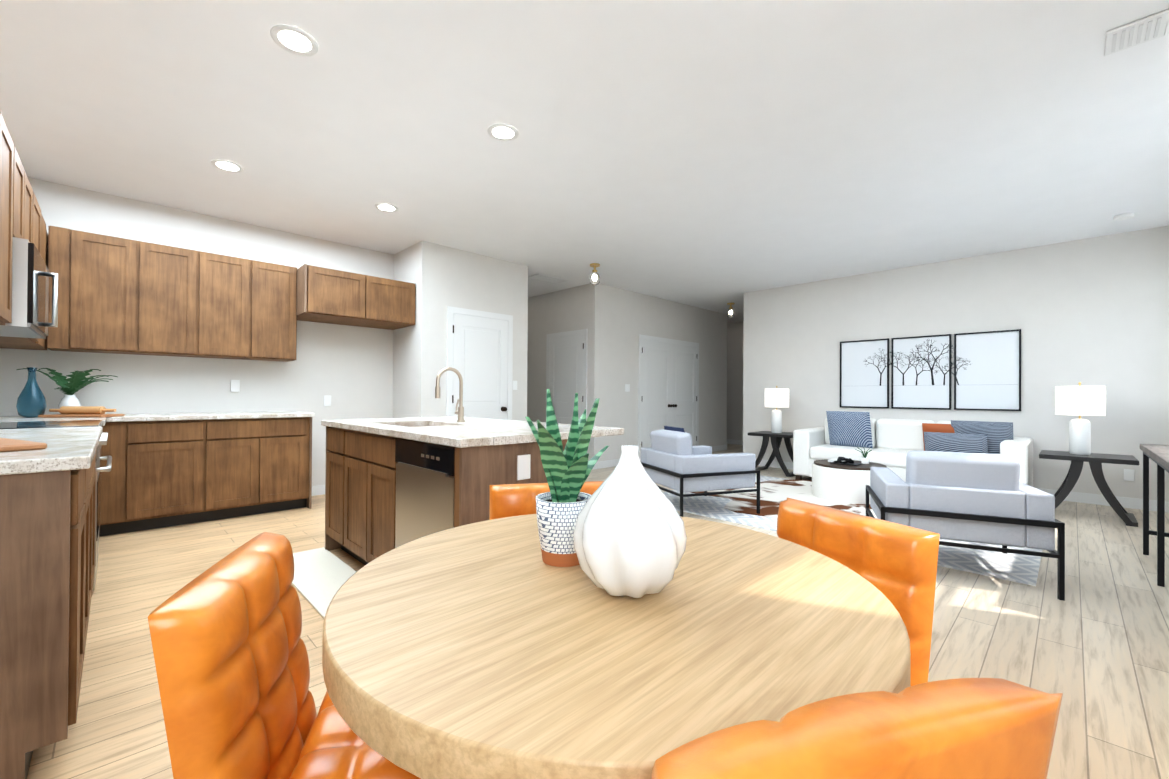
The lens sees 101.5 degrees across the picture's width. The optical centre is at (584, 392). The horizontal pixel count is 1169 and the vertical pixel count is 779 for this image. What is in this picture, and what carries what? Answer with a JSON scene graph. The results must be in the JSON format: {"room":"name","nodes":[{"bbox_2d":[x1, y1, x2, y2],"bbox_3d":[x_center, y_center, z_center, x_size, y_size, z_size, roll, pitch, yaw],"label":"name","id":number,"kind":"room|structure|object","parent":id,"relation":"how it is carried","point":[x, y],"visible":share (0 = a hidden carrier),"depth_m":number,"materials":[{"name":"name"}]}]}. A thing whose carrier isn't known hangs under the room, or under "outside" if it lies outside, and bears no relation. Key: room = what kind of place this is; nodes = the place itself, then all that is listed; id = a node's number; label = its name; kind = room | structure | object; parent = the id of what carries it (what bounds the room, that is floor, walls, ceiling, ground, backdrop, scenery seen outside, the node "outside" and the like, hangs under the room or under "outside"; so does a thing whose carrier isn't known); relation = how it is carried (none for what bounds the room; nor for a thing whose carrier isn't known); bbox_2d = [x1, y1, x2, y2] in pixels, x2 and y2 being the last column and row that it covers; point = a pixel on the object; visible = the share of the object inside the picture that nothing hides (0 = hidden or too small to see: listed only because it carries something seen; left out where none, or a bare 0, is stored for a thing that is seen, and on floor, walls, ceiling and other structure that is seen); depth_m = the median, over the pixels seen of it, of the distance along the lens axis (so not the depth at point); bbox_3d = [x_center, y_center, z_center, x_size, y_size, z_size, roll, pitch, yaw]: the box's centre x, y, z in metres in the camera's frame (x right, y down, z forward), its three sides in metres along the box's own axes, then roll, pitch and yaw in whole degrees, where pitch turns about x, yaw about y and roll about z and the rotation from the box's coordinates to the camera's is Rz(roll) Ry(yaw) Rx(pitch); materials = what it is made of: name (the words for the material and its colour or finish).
{"room":"dining room and kitchen","nodes":[
{"label":"dining room and kitchen","id":0,"kind":"room"},
{"bbox_2d":[0,177,393,485],"bbox_3d":[-3.465,-0.284,4.712,3.100,2.780,0.150,1,0,-44],"label":"wall","id":1,"kind":"structure","parent":0,"point":[348,369],"depth_m":4.59,"materials":[{"name":"paint"}]},
{"bbox_2d":[48,226,139,354],"bbox_3d":[-3.965,-0.792,3.869,0.493,0.920,0.348,1,0,-44],"label":"upper cabinet","id":2,"kind":"object","parent":1,"relation":"attached to","point":[117,295],"depth_m":3.75,"materials":[{"name":"brown wood"}]},
{"bbox_2d":[140,241,199,356],"bbox_3d":[-3.652,-0.788,4.176,0.385,0.920,0.348,1,0,-44],"label":"upper cabinet","id":3,"kind":"object","parent":1,"relation":"attached to","point":[169,275],"depth_m":4.06,"materials":[{"name":"brown wood"}]},
{"bbox_2d":[196,251,251,359],"bbox_3d":[-3.377,-0.785,4.446,0.385,0.920,0.348,1,0,-44],"label":"upper cabinet","id":4,"kind":"object","parent":1,"relation":"attached to","point":[225,281],"depth_m":4.33,"materials":[{"name":"brown wood"}]},
{"bbox_2d":[230,380,239,391],"bbox_3d":[-3.394,-0.064,4.637,0.072,0.116,0.006,1,0,-44],"label":"electrical outlet plate","id":5,"kind":"object","parent":1,"relation":"attached to","point":[235,384],"depth_m":4.64,"materials":[{"name":"white plastic"}]},
{"bbox_2d":[252,260,299,361],"bbox_3d":[-3.102,-0.782,4.715,0.385,0.920,0.348,1,0,-44],"label":"upper cabinet","id":6,"kind":"object","parent":1,"relation":"attached to","point":[274,318],"depth_m":4.60,"materials":[{"name":"brown wood"}]},
{"bbox_2d":[324,396,330,405],"bbox_3d":[-2.818,0.093,5.234,0.072,0.116,0.006,1,0,-44],"label":"electrical outlet plate","id":7,"kind":"object","parent":1,"relation":"attached to","point":[327,399],"depth_m":5.23,"materials":[{"name":"white plastic"}]},
{"bbox_2d":[296,264,367,324],"bbox_3d":[-2.672,-0.988,4.947,0.559,0.460,0.619,1,0,-44],"label":"upper cabinet","id":8,"kind":"object","parent":1,"relation":"attached to","point":[323,295],"depth_m":4.73,"materials":[{"name":"brown wood"}]},
{"bbox_2d":[348,275,415,329],"bbox_3d":[-2.279,-0.984,5.332,0.543,0.460,0.619,1,0,-44],"label":"upper cabinet","id":9,"kind":"object","parent":1,"relation":"attached to","point":[391,303],"depth_m":5.14,"materials":[{"name":"brown wood"}]},
{"bbox_2d":[312,439,1168,512],"bbox_3d":[0.946,1.086,5.696,10.800,0.105,8.320,1,0,-44],"label":"baseboard","id":10,"kind":"structure","parent":1,"relation":"attached to","point":[1124,502],"depth_m":5.06,"materials":[{"name":"white"}]},
{"bbox_2d":[392,240,527,420],"bbox_3d":[-2.225,-0.266,6.697,1.450,2.780,2.750,1,0,-44],"label":"wall block","id":11,"kind":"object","parent":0,"point":[442,277],"visible":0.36,"depth_m":5.49,"materials":[{"name":"paint"}]},
{"bbox_2d":[446,306,512,419],"bbox_3d":[-1.215,0.075,5.698,0.900,2.100,0.088,1,0,-44],"label":"door","id":12,"kind":"structure","parent":11,"relation":"attached to","point":[480,351],"depth_m":5.71,"materials":[{"name":"white wood"}]},
{"bbox_2d":[513,381,516,389],"bbox_3d":[-0.885,-0.091,6.078,0.072,0.116,0.006,1,0,-44],"label":"light switch","id":13,"kind":"object","parent":11,"relation":"attached to","point":[514,382],"depth_m":6.07,"materials":[{"name":"white plastic"}]},
{"bbox_2d":[0,0,1168,322],"bbox_3d":[0.963,-1.692,5.712,11.100,0.100,8.620,1,0,-44],"label":"ceiling","id":14,"kind":"structure","parent":0,"point":[714,154],"depth_m":2.97,"materials":[{"name":"paint"}]},
{"bbox_2d":[211,159,243,172],"bbox_3d":[-2.637,-1.670,3.527,0.196,0.008,0.196,1,0,-44],"label":"recessed light","id":15,"kind":"object","parent":14,"relation":"in","point":[227,166],"visible":0.98,"depth_m":3.52,"materials":[{"name":"white"}]},
{"bbox_2d":[270,25,317,55],"bbox_3d":[-1.377,-1.669,2.270,0.196,0.008,0.196,1,0,-44],"label":"recessed light","id":16,"kind":"object","parent":14,"relation":"in","point":[294,40],"visible":1,"depth_m":2.26,"materials":[{"name":"white"}]},
{"bbox_2d":[375,203,397,211],"bbox_3d":[-1.781,-1.660,4.296,0.196,0.008,0.196,1,0,-44],"label":"recessed light","id":17,"kind":"object","parent":14,"relation":"in","point":[384,207],"visible":0.98,"depth_m":4.29,"materials":[{"name":"white"}]},
{"bbox_2d":[487,124,518,140],"bbox_3d":[-0.521,-1.660,3.053,0.196,0.008,0.196,1,0,-44],"label":"recessed light","id":18,"kind":"object","parent":14,"relation":"in","point":[502,132],"visible":1,"depth_m":3.05,"materials":[{"name":"white plastic"}]},
{"bbox_2d":[528,273,567,283],"bbox_3d":[-0.532,-1.634,6.879,0.550,0.016,0.280,1,0,-44],"label":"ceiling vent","id":19,"kind":"object","parent":14,"relation":"in","point":[547,278],"visible":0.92,"depth_m":6.83,"materials":[{"name":"white metal"}]},
{"bbox_2d":[589,263,599,284],"bbox_3d":[0.132,-1.510,6.129,0.144,0.265,0.144,1,0,-44],"label":"ceiling light","id":20,"kind":"object","parent":14,"relation":"attached to","point":[594,278],"visible":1,"depth_m":6.08,"materials":[{"name":"glass"}]},
{"bbox_2d":[727,303,734,317],"bbox_3d":[2.646,-1.480,8.635,0.144,0.265,0.144,1,0,-44],"label":"ceiling light","id":21,"kind":"object","parent":14,"relation":"attached to","point":[730,313],"visible":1,"depth_m":8.60,"materials":[{"name":"glass"}]},
{"bbox_2d":[1113,213,1134,220],"bbox_3d":[4.937,-1.607,4.370,0.130,0.032,0.130,1,0,-44],"label":"smoke detector","id":22,"kind":"object","parent":14,"relation":"attached to","point":[1124,216],"visible":1,"depth_m":4.34,"materials":[{"name":"white plastic"}]},
{"bbox_2d":[1104,9,1168,55],"bbox_3d":[2.525,-1.642,2.188,0.210,0.016,0.190,1,0,-44],"label":"ceiling vent","id":23,"kind":"object","parent":14,"relation":"in","point":[1140,31],"visible":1,"depth_m":2.17,"materials":[{"name":"white metal"}]},
{"bbox_2d":[27,444,1168,778],"bbox_3d":[0.945,1.188,5.695,11.100,0.100,8.620,1,0,-44],"label":"floor","id":24,"kind":"structure","parent":0,"point":[1093,648],"depth_m":2.19,"materials":[{"name":"brown wood"}]},
{"bbox_2d":[0,471,91,778],"bbox_3d":[-1.877,0.658,1.334,0.648,0.876,0.478,1,0,-44],"label":"base cabinet","id":25,"kind":"object","parent":24,"relation":"on","point":[46,520],"depth_m":1.34,"materials":[{"name":"brown wood"}]},
{"bbox_2d":[0,427,103,474],"bbox_3d":[-2.281,0.201,1.769,0.672,0.038,1.711,1,0,-44],"label":"countertop","id":26,"kind":"structure","parent":25,"relation":"on","point":[68,448],"depth_m":1.49,"materials":[{"name":"white stone"}]},
{"bbox_2d":[0,438,46,451],"bbox_3d":[-1.976,0.172,1.516,0.400,0.020,0.260,0,0,26],"label":"wood board","id":27,"kind":"object","parent":26,"relation":"on","point":[7,445],"visible":1,"depth_m":1.52,"materials":[{"name":"brown wood"}]},
{"bbox_2d":[0,420,111,590],"bbox_3d":[-3.136,0.637,2.661,0.708,0.919,0.752,1,0,-44],"label":"range","id":28,"kind":"object","parent":24,"relation":"on","point":[53,424],"visible":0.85,"depth_m":2.69,"materials":[{"name":"silver metal"}]},
{"bbox_2d":[92,463,95,588],"bbox_3d":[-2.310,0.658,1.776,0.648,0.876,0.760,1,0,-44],"label":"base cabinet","id":29,"kind":"object","parent":24,"relation":"on","point":[93,464],"depth_m":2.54,"materials":[{"name":"brown wood"}]},
{"bbox_2d":[93,419,311,536],"bbox_3d":[-3.350,0.664,3.849,2.064,0.876,1.238,1,0,-44],"label":"base cabinet","id":30,"kind":"object","parent":24,"relation":"on","point":[171,469],"depth_m":4.00,"materials":[{"name":"brown wood"}]},
{"bbox_2d":[0,411,313,422],"bbox_3d":[-3.343,0.207,3.856,2.076,0.038,1.238,1,0,-44],"label":"countertop","id":31,"kind":"structure","parent":30,"relation":"on","point":[163,417],"depth_m":3.91,"materials":[{"name":"white stone"}]},
{"bbox_2d":[16,367,45,417],"bbox_3d":[-3.999,0.000,3.453,0.144,0.360,0.144,1,0,-44],"label":"vase","id":32,"kind":"object","parent":31,"relation":"on","point":[31,401],"visible":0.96,"depth_m":3.42,"materials":[{"name":"blue glass"}]},
{"bbox_2d":[16,368,117,408],"bbox_3d":[-3.995,-0.004,3.699,0.539,0.371,0.591,1,0,-44],"label":"potted plant","id":33,"kind":"object","parent":31,"relation":"on","point":[72,385],"visible":0.85,"depth_m":3.69,"materials":[{"name":"green plant"}]},
{"bbox_2d":[38,406,124,416],"bbox_3d":[-3.758,0.143,3.578,0.420,0.078,0.220,0,0,-9],"label":"rolling pin","id":34,"kind":"object","parent":31,"relation":"on","point":[82,411],"visible":0.98,"depth_m":3.55,"materials":[{"name":"brown wood"}]},
{"bbox_2d":[148,532,420,778],"bbox_3d":[-0.451,0.708,0.932,0.478,0.789,0.430,0,0,-15],"label":"dining chair","id":35,"kind":"object","parent":24,"relation":"on","point":[231,659],"visible":0.75,"depth_m":0.79,"materials":[{"name":"leather"}]},
{"bbox_2d":[292,547,355,617],"bbox_3d":[-1.512,1.102,2.811,0.330,0.010,1.300,1,0,-44],"label":"runner rug","id":36,"kind":"object","parent":24,"relation":"on","point":[322,575],"visible":0.35,"depth_m":2.86,"materials":[{"name":"white fabric"}]},
{"bbox_2d":[321,419,612,564],"bbox_3d":[-0.839,0.674,3.011,0.954,0.876,1.852,1,0,-44],"label":"kitchen island","id":37,"kind":"object","parent":24,"relation":"on","point":[391,484],"depth_m":2.43,"materials":[{"name":"brown wood"}]},
{"bbox_2d":[321,419,492,446],"bbox_3d":[-1.128,0.214,2.732,0.165,0.038,1.910,1,0,-44],"label":"island countertop","id":38,"kind":"structure","parent":37,"relation":"on","point":[462,438],"depth_m":2.35,"materials":[{"name":"white stone"}]},
{"bbox_2d":[401,415,623,438],"bbox_3d":[-0.619,0.219,3.231,0.500,0.038,1.910,1,0,-44],"label":"island countertop","id":39,"kind":"structure","parent":37,"relation":"on","point":[522,427],"depth_m":2.90,"materials":[{"name":"white stone"}]},
{"bbox_2d":[489,481,603,519],"bbox_3d":[-0.078,0.714,1.506,0.430,0.789,0.428,0,0,-13],"label":"dining chair","id":40,"kind":"object","parent":24,"relation":"on","point":[508,500],"visible":0.08,"depth_m":1.61,"materials":[{"name":"leather"}]},
{"bbox_2d":[322,514,910,778],"bbox_3d":[0.045,0.734,0.962,1.010,0.745,1.010,1,0,-44],"label":"dining table","id":41,"kind":"object","parent":24,"relation":"on","point":[498,648],"visible":0.77,"depth_m":0.67,"materials":[{"name":"brown wood"}]},
{"bbox_2d":[525,389,608,566],"bbox_3d":[-0.045,0.176,1.029,0.241,0.368,0.234,1,0,-44],"label":"snake plant","id":42,"kind":"object","parent":41,"relation":"on","point":[563,501],"visible":0.88,"depth_m":0.99,"materials":[{"name":"green plant"}]},
{"bbox_2d":[573,445,686,597],"bbox_3d":[0.082,0.229,0.873,0.206,0.262,0.206,1,0,-44],"label":"vase","id":43,"kind":"object","parent":41,"relation":"on","point":[630,535],"visible":1,"depth_m":0.81,"materials":[{"name":"white ceramic"}]},
{"bbox_2d":[641,426,759,516],"bbox_3d":[1.079,0.738,4.654,0.837,0.791,0.854,0,0,-20],"label":"armchair","id":44,"kind":"object","parent":24,"relation":"on","point":[673,458],"visible":0.98,"depth_m":4.32,"materials":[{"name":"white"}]},
{"bbox_2d":[748,431,794,476],"bbox_3d":[2.777,0.871,6.902,0.540,0.570,0.620,1,0,-44],"label":"end table","id":45,"kind":"object","parent":24,"relation":"on","point":[776,439],"visible":0.83,"depth_m":6.80,"materials":[{"name":"black wood"}]},
{"bbox_2d":[765,386,788,432],"bbox_3d":[2.780,0.245,6.906,0.330,0.681,0.330,1,0,-44],"label":"table lamp","id":46,"kind":"object","parent":45,"relation":"on","point":[776,397],"visible":1,"depth_m":6.80,"materials":[{"name":"white fabric"}]},
{"bbox_2d":[812,447,886,503],"bbox_3d":[2.865,0.871,5.169,0.730,0.552,0.730,1,0,-44],"label":"coffee table","id":47,"kind":"object","parent":24,"relation":"on","point":[843,479],"visible":0.88,"depth_m":4.94,"materials":[{"name":"white wood"}]},
{"bbox_2d":[663,475,1042,585],"bbox_3d":[2.446,1.136,4.751,2.480,0.012,3.070,1,0,-44],"label":"rug","id":48,"kind":"object","parent":24,"relation":"on","point":[1020,568],"visible":0.21,"depth_m":3.35,"materials":[{"name":"white fabric"}]},
{"bbox_2d":[691,480,876,518],"bbox_3d":[2.379,1.127,5.129,2.315,0.007,3.036,1,0,-44],"label":"rug","id":49,"kind":"object","parent":48,"relation":"on","point":[774,494],"visible":0.17,"depth_m":5.04,"materials":[{"name":"white fabric"}]},
{"bbox_2d":[651,678,1062,778],"bbox_3d":[0.213,0.698,0.560,0.430,0.814,0.352,0,0,-17],"label":"dining chair","id":50,"kind":"object","parent":24,"relation":"on","point":[980,728],"visible":1,"depth_m":0.42,"materials":[{"name":"leather"}]},
{"bbox_2d":[777,498,939,685],"bbox_3d":[0.538,0.716,1.200,0.428,0.789,0.430,1,0,-26],"label":"dining chair","id":51,"kind":"object","parent":24,"relation":"on","point":[895,564],"visible":0.19,"depth_m":1.14,"materials":[{"name":"leather"}]},
{"bbox_2d":[793,411,1032,486],"bbox_3d":[3.843,0.700,5.770,0.925,0.913,2.270,1,0,-44],"label":"sofa","id":52,"kind":"object","parent":24,"relation":"on","point":[890,443],"visible":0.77,"depth_m":5.72,"materials":[{"name":"white fabric"}]},
{"bbox_2d":[866,450,1064,600],"bbox_3d":[2.397,0.751,3.152,0.854,0.763,0.837,0,0,25],"label":"armchair","id":53,"kind":"object","parent":24,"relation":"on","point":[979,497],"visible":0.92,"depth_m":2.80,"materials":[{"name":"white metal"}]},
{"bbox_2d":[1039,450,1138,526],"bbox_3d":[4.697,0.869,4.472,0.540,0.570,0.620,1,0,-44],"label":"end table","id":54,"kind":"object","parent":24,"relation":"on","point":[1095,460],"visible":0.94,"depth_m":4.33,"materials":[{"name":"black wood"}]},
{"bbox_2d":[1055,382,1105,454],"bbox_3d":[4.673,0.243,4.504,0.330,0.681,0.330,1,0,-44],"label":"table lamp","id":55,"kind":"object","parent":54,"relation":"on","point":[1080,400],"visible":1,"depth_m":4.43,"materials":[{"name":"white fabric"}]},
{"bbox_2d":[1140,444,1168,586],"bbox_3d":[3.512,0.747,2.682,1.640,0.780,0.408,1,0,-44],"label":"console table","id":56,"kind":"object","parent":24,"relation":"on","point":[1158,454],"visible":1,"depth_m":2.81,"materials":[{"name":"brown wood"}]},
{"bbox_2d":[527,283,726,461],"bbox_3d":[0.578,-0.233,9.444,3.900,2.780,2.750,1,0,-44],"label":"wall block","id":57,"kind":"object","parent":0,"point":[615,321],"visible":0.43,"depth_m":7.78,"materials":[{"name":"paint"}]},
{"bbox_2d":[546,329,587,423],"bbox_3d":[-0.321,0.091,7.506,0.088,2.100,0.940,1,0,-44],"label":"door","id":58,"kind":"structure","parent":57,"relation":"attached to","point":[566,366],"depth_m":7.50,"materials":[{"name":"white wood"}]},
{"bbox_2d":[625,384,629,391],"bbox_3d":[0.686,-0.073,7.618,0.115,0.116,0.006,1,0,-44],"label":"electrical outlet plate","id":59,"kind":"object","parent":57,"relation":"attached to","point":[627,386],"depth_m":7.61,"materials":[{"name":"white plastic"}]},
{"bbox_2d":[638,334,698,460],"bbox_3d":[1.549,0.107,8.407,1.780,2.100,0.088,1,0,-44],"label":"door","id":60,"kind":"structure","parent":57,"relation":"attached to","point":[668,388],"depth_m":8.35,"materials":[{"name":"white wood"}]},
{"bbox_2d":[727,322,742,439],"bbox_3d":[3.292,-0.207,11.139,0.150,2.780,3.830,1,0,-44],"label":"wall","id":61,"kind":"structure","parent":0,"point":[735,381],"depth_m":10.89,"materials":[{"name":"paint"}]},
{"bbox_2d":[743,225,1168,501],"bbox_3d":[5.257,-0.217,7.135,2.950,2.780,4.640,1,0,-44],"label":"wall","id":62,"kind":"structure","parent":0,"point":[1093,311],"depth_m":5.33,"materials":[{"name":"paint"}]},
{"bbox_2d":[840,338,902,407],"bbox_3d":[3.855,-0.250,6.434,0.028,0.920,0.758,1,0,-44],"label":"picture","id":63,"kind":"object","parent":62,"relation":"attached to","point":[864,381],"visible":1,"depth_m":6.49,"materials":[{"name":"white paper"}]},
{"bbox_2d":[878,334,967,409],"bbox_3d":[4.240,-0.250,6.041,0.028,0.920,0.955,1,0,-44],"label":"picture","id":64,"kind":"object","parent":62,"relation":"attached to","point":[920,379],"visible":1,"depth_m":6.03,"materials":[{"name":"white paper"}]},
{"bbox_2d":[941,329,1020,410],"bbox_3d":[4.645,-0.250,5.628,0.028,0.920,0.746,1,0,-44],"label":"picture","id":65,"kind":"object","parent":62,"relation":"attached to","point":[988,378],"visible":0.98,"depth_m":5.57,"materials":[{"name":"white paper"}]},
{"bbox_2d":[1124,469,1134,480],"bbox_3d":[5.468,0.831,4.793,0.006,0.116,0.072,1,0,-44],"label":"electrical outlet plate","id":66,"kind":"object","parent":62,"relation":"attached to","point":[1129,474],"depth_m":4.79,"materials":[{"name":"white plastic"}]},
{"bbox_3d":[-2.308,-0.297,1.211,0.150,2.780,6.770,1,0,-44],"label":"wall","id":67,"kind":"structure","parent":0,"visible":0},
{"bbox_2d":[0,112,3,319],"bbox_3d":[-2.554,-0.795,1.828,0.348,0.920,0.415,1,0,-44],"label":"upper cabinet","id":68,"kind":"object","parent":67,"relation":"attached to","point":[1,118],"depth_m":2.20,"materials":[{"name":"brown wood"}]},
{"bbox_2d":[0,122,19,324],"bbox_3d":[-2.845,-0.795,2.124,0.348,0.920,0.415,1,0,-44],"label":"upper cabinet","id":69,"kind":"object","parent":67,"relation":"attached to","point":[11,157],"depth_m":2.34,"materials":[{"name":"brown wood"}]},
{"bbox_2d":[0,180,35,339],"bbox_3d":[-3.389,-0.795,2.679,0.348,0.920,0.380,1,0,-44],"label":"upper cabinet","id":70,"kind":"object","parent":67,"relation":"attached to","point":[31,196],"depth_m":2.92,"materials":[{"name":"brown wood"}]},
{"bbox_2d":[0,199,43,343],"bbox_3d":[-3.681,-0.795,2.977,0.348,0.920,0.454,1,0,-44],"label":"upper cabinet","id":71,"kind":"object","parent":67,"relation":"attached to","point":[39,218],"depth_m":3.21,"materials":[{"name":"brown wood"}]},
{"bbox_2d":[20,160,27,238],"bbox_3d":[-3.123,-0.795,2.408,0.348,0.920,0.380,1,0,-44],"label":"upper cabinet","id":72,"kind":"object","parent":67,"relation":"attached to","point":[23,177],"depth_m":2.65,"materials":[{"name":"brown wood"}]},
{"bbox_2d":[0,237,57,338],"bbox_3d":[-3.214,-0.558,2.584,0.469,0.446,0.754,1,0,-44],"label":"microwave","id":73,"kind":"object","parent":72,"relation":"attached to","point":[31,274],"visible":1,"depth_m":2.45,"materials":[{"name":"silver metal"}]},
{"bbox_2d":[0,221,51,347],"bbox_3d":[-3.996,-0.796,3.298,0.348,0.920,0.446,1,0,-44],"label":"upper cabinet","id":74,"kind":"object","parent":67,"relation":"attached to","point":[47,236],"depth_m":3.59,"materials":[{"name":"brown wood"}]}
]}

